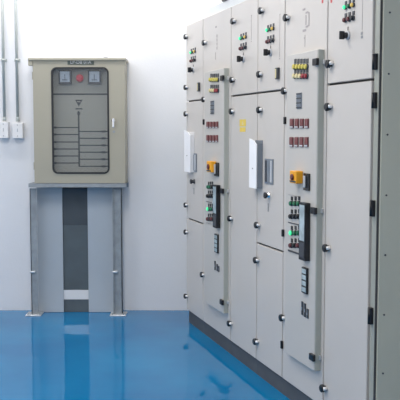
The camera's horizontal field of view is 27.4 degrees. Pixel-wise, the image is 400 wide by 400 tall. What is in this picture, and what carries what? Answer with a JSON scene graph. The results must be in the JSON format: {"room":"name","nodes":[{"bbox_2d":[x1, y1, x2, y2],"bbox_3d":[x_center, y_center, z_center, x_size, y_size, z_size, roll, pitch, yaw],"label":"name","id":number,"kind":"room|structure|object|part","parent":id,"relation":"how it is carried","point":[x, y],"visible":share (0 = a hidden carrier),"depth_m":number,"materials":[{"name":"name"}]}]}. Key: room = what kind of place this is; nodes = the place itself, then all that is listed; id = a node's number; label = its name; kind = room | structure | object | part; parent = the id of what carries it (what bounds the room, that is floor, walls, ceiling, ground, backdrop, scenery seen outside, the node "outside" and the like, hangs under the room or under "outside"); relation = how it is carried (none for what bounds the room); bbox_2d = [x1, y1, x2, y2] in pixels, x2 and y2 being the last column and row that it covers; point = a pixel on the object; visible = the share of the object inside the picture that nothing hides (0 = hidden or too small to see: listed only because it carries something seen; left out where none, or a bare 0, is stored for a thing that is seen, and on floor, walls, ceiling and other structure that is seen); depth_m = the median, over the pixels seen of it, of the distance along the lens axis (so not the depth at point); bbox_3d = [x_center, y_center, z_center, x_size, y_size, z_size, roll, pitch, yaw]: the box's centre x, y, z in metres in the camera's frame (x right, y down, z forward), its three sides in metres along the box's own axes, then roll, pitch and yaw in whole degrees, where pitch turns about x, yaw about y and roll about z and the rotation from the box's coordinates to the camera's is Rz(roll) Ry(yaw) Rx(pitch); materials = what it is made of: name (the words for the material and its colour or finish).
{"room":"electrical room","nodes":[
{"label":"electrical room","id":0,"kind":"room"},
{"bbox_2d":[0,0,221,309],"bbox_3d":[-0.650,-0.728,6.793,5.900,3.300,0.150,0,5,0],"label":"wall","id":1,"kind":"structure","parent":0,"point":[149,34],"depth_m":6.73,"materials":[{"name":"white paint"}]},
{"bbox_2d":[1,0,6,121],"bbox_3d":[-1.597,-1.502,6.632,0.048,1.728,0.041,0,5,0],"label":"conduit pipe","id":2,"kind":"object","parent":1,"relation":"attached to","point":[3,60],"visible":1,"depth_m":6.65,"materials":[{"name":"metal"}]},
{"bbox_2d":[0,122,9,137],"bbox_3d":[-1.599,-0.571,6.699,0.077,0.136,0.065,0,5,0],"label":"junction box","id":3,"kind":"object","parent":1,"relation":"attached to","point":[4,126],"visible":1,"depth_m":6.67,"materials":[{"name":"white plastic"}]},
{"bbox_2d":[14,0,19,121],"bbox_3d":[-1.488,-1.502,6.632,0.048,1.728,0.041,0,5,0],"label":"conduit pipe","id":4,"kind":"object","parent":1,"relation":"attached to","point":[16,60],"visible":1,"depth_m":6.65,"materials":[{"name":"metal"}]},
{"bbox_2d":[12,123,23,137],"bbox_3d":[-1.485,-0.567,6.700,0.087,0.128,0.065,0,5,0],"label":"junction box","id":5,"kind":"object","parent":1,"relation":"attached to","point":[17,128],"visible":1,"depth_m":6.67,"materials":[{"name":"white plastic"}]},
{"bbox_2d":[0,310,289,399],"bbox_3d":[-0.650,1.354,2.199,5.900,0.080,9.355,0,5,0],"label":"floor","id":6,"kind":"structure","parent":0,"point":[139,354],"depth_m":5.33,"materials":[{"name":"blue paint"}]},
{"bbox_2d":[62,188,88,311],"bbox_3d":[-1.025,0.412,6.778,0.211,1.029,0.069,0,5,0],"label":"duct","id":7,"kind":"object","parent":6,"relation":"on","point":[74,200],"visible":0.97,"depth_m":6.75,"materials":[{"name":"grey plastic"}]},
{"bbox_2d":[25,182,128,315],"bbox_3d":[-1.000,0.397,6.670,0.827,1.078,0.205,0,5,0],"label":"stand","id":8,"kind":"object","parent":6,"relation":"on","point":[105,241],"visible":0.98,"depth_m":6.71,"materials":[{"name":"metal"}]},
{"bbox_3d":[-1.346,0.416,6.649,0.061,1.024,0.068,0,5,0],"label":"leg","id":9,"kind":"part","parent":8,"relation":"part of","materials":[{"name":"metal"}]},
{"bbox_3d":[-1.350,0.927,6.699,0.128,0.018,0.135,0,5,0],"label":"foot plate","id":10,"kind":"part","parent":8,"relation":"part of","materials":[{"name":"metal"}]},
{"bbox_2d":[28,57,127,182],"bbox_3d":[-0.967,-0.640,6.587,0.769,0.998,0.265,0,5,0],"label":"box","id":11,"kind":"object","parent":8,"relation":"on","point":[80,104],"visible":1,"depth_m":6.52,"materials":[{"name":"paint"}]},
{"bbox_2d":[28,58,127,65],"bbox_3d":[-0.967,-1.095,6.558,0.769,0.060,0.247,0,5,0],"label":"hood","id":12,"kind":"object","parent":11,"relation":"attached to","point":[31,61],"depth_m":6.44,"materials":[{"name":"paint"}]},
{"bbox_2d":[76,74,82,81],"bbox_3d":[-0.954,-0.967,6.502,0.060,0.060,0.033,0,5,0],"label":"lamp","id":13,"kind":"object","parent":11,"relation":"attached to","point":[79,77],"depth_m":6.49,"materials":[{"name":"red plastic"}]},
{"bbox_3d":[-0.956,-0.615,6.550,0.682,0.916,0.004,0,5,0],"label":"plate","id":14,"kind":"part","parent":11,"relation":"part of","materials":[{"name":"grey metal"}]},
{"bbox_3d":[-0.682,-0.588,6.474,0.034,0.116,0.030,0,5,0],"label":"door handle","id":15,"kind":"part","parent":11,"relation":"part of","materials":[{"name":"silver metal"}]},
{"bbox_3d":[-0.976,-0.119,6.626,0.778,0.043,0.205,0,5,0],"label":"rail","id":16,"kind":"part","parent":8,"relation":"part of","materials":[{"name":"metal"}]},
{"bbox_3d":[-0.663,0.416,6.639,0.102,1.024,0.045,-3,6,-34],"label":"leg","id":17,"kind":"part","parent":8,"relation":"part of","materials":[{"name":"metal"}]},
{"bbox_3d":[-0.665,0.927,6.699,0.131,0.018,0.135,0,5,0],"label":"foot plate","id":18,"kind":"part","parent":8,"relation":"part of","materials":[{"name":"metal"}]},
{"bbox_2d":[183,19,204,333],"bbox_3d":[0.223,-0.180,6.245,0.645,2.300,0.421,-2,5,-17],"label":"tall cabinet","id":19,"kind":"object","parent":6,"relation":"on","point":[193,36],"visible":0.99,"depth_m":6.14,"materials":[{"name":"metal"}]},
{"bbox_2d":[184,131,193,172],"bbox_3d":[-0.078,-0.369,6.215,0.050,0.314,0.157,-2,5,-17],"label":"holder","id":20,"kind":"object","parent":19,"relation":"attached to","point":[188,136],"visible":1,"depth_m":6.17,"materials":[{"name":"white plastic"}]},
{"bbox_3d":[-0.070,-0.978,6.107,0.045,0.061,0.042,-2,5,-17],"label":"selector knob","id":21,"kind":"part","parent":19,"relation":"part of","materials":[{"name":"black plastic"}]},
{"bbox_3d":[-0.032,-1.030,6.092,0.021,0.569,0.412,-2,5,-17],"label":"door","id":22,"kind":"part","parent":19,"relation":"part of","materials":[{"name":"paint"}]},
{"bbox_3d":[-0.032,0.517,6.223,0.021,0.714,0.412,-2,5,-17],"label":"door","id":23,"kind":"part","parent":19,"relation":"part of","materials":[{"name":"paint"}]},
{"bbox_3d":[-0.032,-0.292,6.154,0.021,0.890,0.412,-2,5,-17],"label":"door","id":24,"kind":"part","parent":19,"relation":"part of","materials":[{"name":"paint"}]},
{"bbox_3d":[-0.049,-0.282,6.159,0.008,0.137,0.148,-2,5,-17],"label":"slotted plate","id":25,"kind":"part","parent":19,"relation":"part of","materials":[{"name":"grey plastic"}]},
{"bbox_2d":[200,7,233,354],"bbox_3d":[0.357,-0.139,5.754,0.685,2.300,0.595,-2,5,-17],"label":"tall cabinet","id":26,"kind":"object","parent":6,"relation":"on","point":[217,28],"visible":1,"depth_m":5.55,"materials":[{"name":"metal"}]},
{"bbox_3d":[0.083,-0.632,5.600,0.007,0.090,0.072,-2,5,-17],"label":"slotted plate","id":27,"kind":"part","parent":26,"relation":"part of","materials":[{"name":"grey plastic"}]},
{"bbox_3d":[0.109,-0.067,5.632,0.034,1.632,0.408,-2,5,-17],"label":"raised door","id":28,"kind":"part","parent":26,"relation":"part of","materials":[{"name":"paint"}]},
{"bbox_2d":[214,162,218,175],"bbox_3d":[0.106,-0.207,5.537,0.022,0.092,0.085,-2,5,-17],"label":"switch","id":29,"kind":"object","parent":26,"relation":"attached to","point":[216,164],"depth_m":5.53,"materials":[{"name":"black plastic"}]},
{"bbox_2d":[200,0,245,19],"bbox_3d":[0.336,-1.328,5.543,0.318,0.104,1.342,-2,5,-17],"label":"cable tray","id":30,"kind":"object","parent":26,"relation":"on","point":[225,4],"visible":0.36,"depth_m":5.70,"materials":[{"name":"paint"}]},
{"bbox_2d":[227,0,260,374],"bbox_3d":[0.537,-0.097,5.252,0.645,2.300,0.470,-2,5,-17],"label":"tall cabinet","id":31,"kind":"object","parent":6,"relation":"on","point":[243,79],"visible":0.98,"depth_m":5.16,"materials":[{"name":"metal"}]},
{"bbox_3d":[0.250,-0.887,5.098,0.045,0.061,0.042,-2,5,-17],"label":"selector knob","id":32,"kind":"part","parent":31,"relation":"part of","materials":[{"name":"black plastic"}]},
{"bbox_3d":[0.282,0.152,5.193,0.021,1.614,0.460,-2,5,-17],"label":"door","id":33,"kind":"part","parent":31,"relation":"part of","materials":[{"name":"paint"}]},
{"bbox_3d":[0.282,-0.947,5.100,0.021,0.569,0.460,-2,5,-17],"label":"door","id":34,"kind":"part","parent":31,"relation":"part of","materials":[{"name":"paint"}]},
{"bbox_2d":[252,0,285,393],"bbox_3d":[0.669,-0.062,4.838,0.645,2.300,0.400,-2,5,-17],"label":"tall cabinet","id":35,"kind":"object","parent":6,"relation":"on","point":[270,74],"visible":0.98,"depth_m":4.74,"materials":[{"name":"metal"}]},
{"bbox_2d":[249,138,262,188],"bbox_3d":[0.335,-0.219,4.894,0.050,0.295,0.115,-2,5,-17],"label":"holder","id":36,"kind":"object","parent":35,"relation":"attached to","point":[255,147],"visible":1,"depth_m":4.85,"materials":[{"name":"white plastic"}]},
{"bbox_3d":[0.388,-0.027,4.754,0.032,0.035,0.036,-2,5,-17],"label":"rotary handle","id":37,"kind":"part","parent":35,"relation":"part of","materials":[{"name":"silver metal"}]},
{"bbox_3d":[0.383,-0.851,4.678,0.045,0.061,0.042,-2,5,-17],"label":"selector knob","id":38,"kind":"part","parent":35,"relation":"part of","materials":[{"name":"black plastic"}]},
{"bbox_3d":[0.398,-0.166,4.749,0.008,0.145,0.124,-2,5,-17],"label":"slotted plate","id":39,"kind":"part","parent":35,"relation":"part of","materials":[{"name":"grey plastic"}]},
{"bbox_3d":[0.414,0.636,4.816,0.021,0.714,0.391,-2,5,-17],"label":"door","id":40,"kind":"part","parent":35,"relation":"part of","materials":[{"name":"paint"}]},
{"bbox_3d":[0.414,-0.174,4.747,0.021,0.890,0.391,-2,5,-17],"label":"door","id":41,"kind":"part","parent":35,"relation":"part of","materials":[{"name":"paint"}]},
{"bbox_3d":[0.414,-0.912,4.685,0.021,0.569,0.391,-2,5,-17],"label":"door","id":42,"kind":"part","parent":35,"relation":"part of","materials":[{"name":"paint"}]},
{"bbox_3d":[0.431,-0.707,4.584,0.017,0.064,0.036,-2,5,-17],"label":"rating plate","id":43,"kind":"part","parent":35,"relation":"part of","materials":[{"name":"grey plastic"}]},
{"bbox_2d":[278,0,330,399],"bbox_3d":[0.789,-0.024,4.393,0.685,2.300,0.521,-2,5,-17],"label":"tall cabinet","id":44,"kind":"object","parent":6,"relation":"on","point":[305,91],"visible":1,"depth_m":4.22,"materials":[{"name":"metal"}]},
{"bbox_2d":[292,226,296,235],"bbox_3d":[0.498,0.163,4.331,0.017,0.052,0.029,-2,5,-17],"label":"lamp","id":45,"kind":"object","parent":44,"relation":"on","point":[294,228],"depth_m":4.33,"materials":[{"name":"green plastic"}]},
{"bbox_2d":[292,196,296,205],"bbox_3d":[0.497,0.007,4.321,0.017,0.052,0.029,-2,5,-17],"label":"lamp","id":46,"kind":"object","parent":44,"relation":"on","point":[294,198],"depth_m":4.32,"materials":[{"name":"green plastic"}]},
{"bbox_3d":[0.512,-0.514,4.247,0.007,0.082,0.064,-2,5,-17],"label":"slotted plate","id":47,"kind":"part","parent":44,"relation":"part of","materials":[{"name":"grey plastic"}]},
{"bbox_3d":[0.538,0.049,4.282,0.034,1.618,0.377,-2,5,-17],"label":"raised door","id":48,"kind":"part","parent":44,"relation":"part of","materials":[{"name":"paint"}]},
{"bbox_2d":[303,69,308,78],"bbox_3d":[0.535,-0.639,4.145,0.018,0.054,0.030,-2,5,-17],"label":"lamp","id":49,"kind":"object","parent":44,"relation":"attached to","point":[306,71],"depth_m":4.14,"materials":[{"name":"red plastic"}]},
{"bbox_2d":[303,59,308,69],"bbox_3d":[0.535,-0.686,4.142,0.018,0.056,0.031,-2,5,-17],"label":"lamp","id":50,"kind":"object","parent":44,"relation":"on","point":[306,61],"depth_m":4.14,"materials":[{"name":"yellow plastic"}]},
{"bbox_2d":[303,173,309,190],"bbox_3d":[0.538,-0.092,4.176,0.022,0.087,0.066,-2,5,-17],"label":"switch","id":51,"kind":"object","parent":44,"relation":"attached to","point":[306,176],"depth_m":4.17,"materials":[{"name":"black plastic"}]},
{"bbox_2d":[319,0,399,399],"bbox_3d":[0.964,0.017,3.906,0.645,2.300,0.512,-2,5,-17],"label":"tall cabinet","id":52,"kind":"object","parent":6,"relation":"on","point":[361,249],"visible":1,"depth_m":3.71,"materials":[{"name":"metal"}]},
{"bbox_3d":[0.665,-0.771,3.791,0.045,0.061,0.042,-2,5,-17],"label":"selector knob","id":53,"kind":"part","parent":52,"relation":"part of","materials":[{"name":"black plastic"}]},
{"bbox_3d":[0.699,0.263,3.880,0.021,1.614,0.432,-2,5,-17],"label":"door","id":54,"kind":"part","parent":52,"relation":"part of","materials":[{"name":"paint"}]},
{"bbox_3d":[0.699,-0.836,3.788,0.021,0.569,0.432,-2,5,-17],"label":"door","id":55,"kind":"part","parent":52,"relation":"part of","materials":[{"name":"paint"}]},
{"bbox_3d":[0.776,-0.006,3.617,0.018,2.206,0.050,-2,5,-17],"label":"corner post","id":56,"kind":"part","parent":52,"relation":"part of","materials":[{"name":"metal"}]},
{"bbox_3d":[1.065,-0.011,3.676,0.588,2.198,0.012,-2,5,-17],"label":"panel","id":57,"kind":"part","parent":52,"relation":"part of","materials":[{"name":"paint"}]}
]}

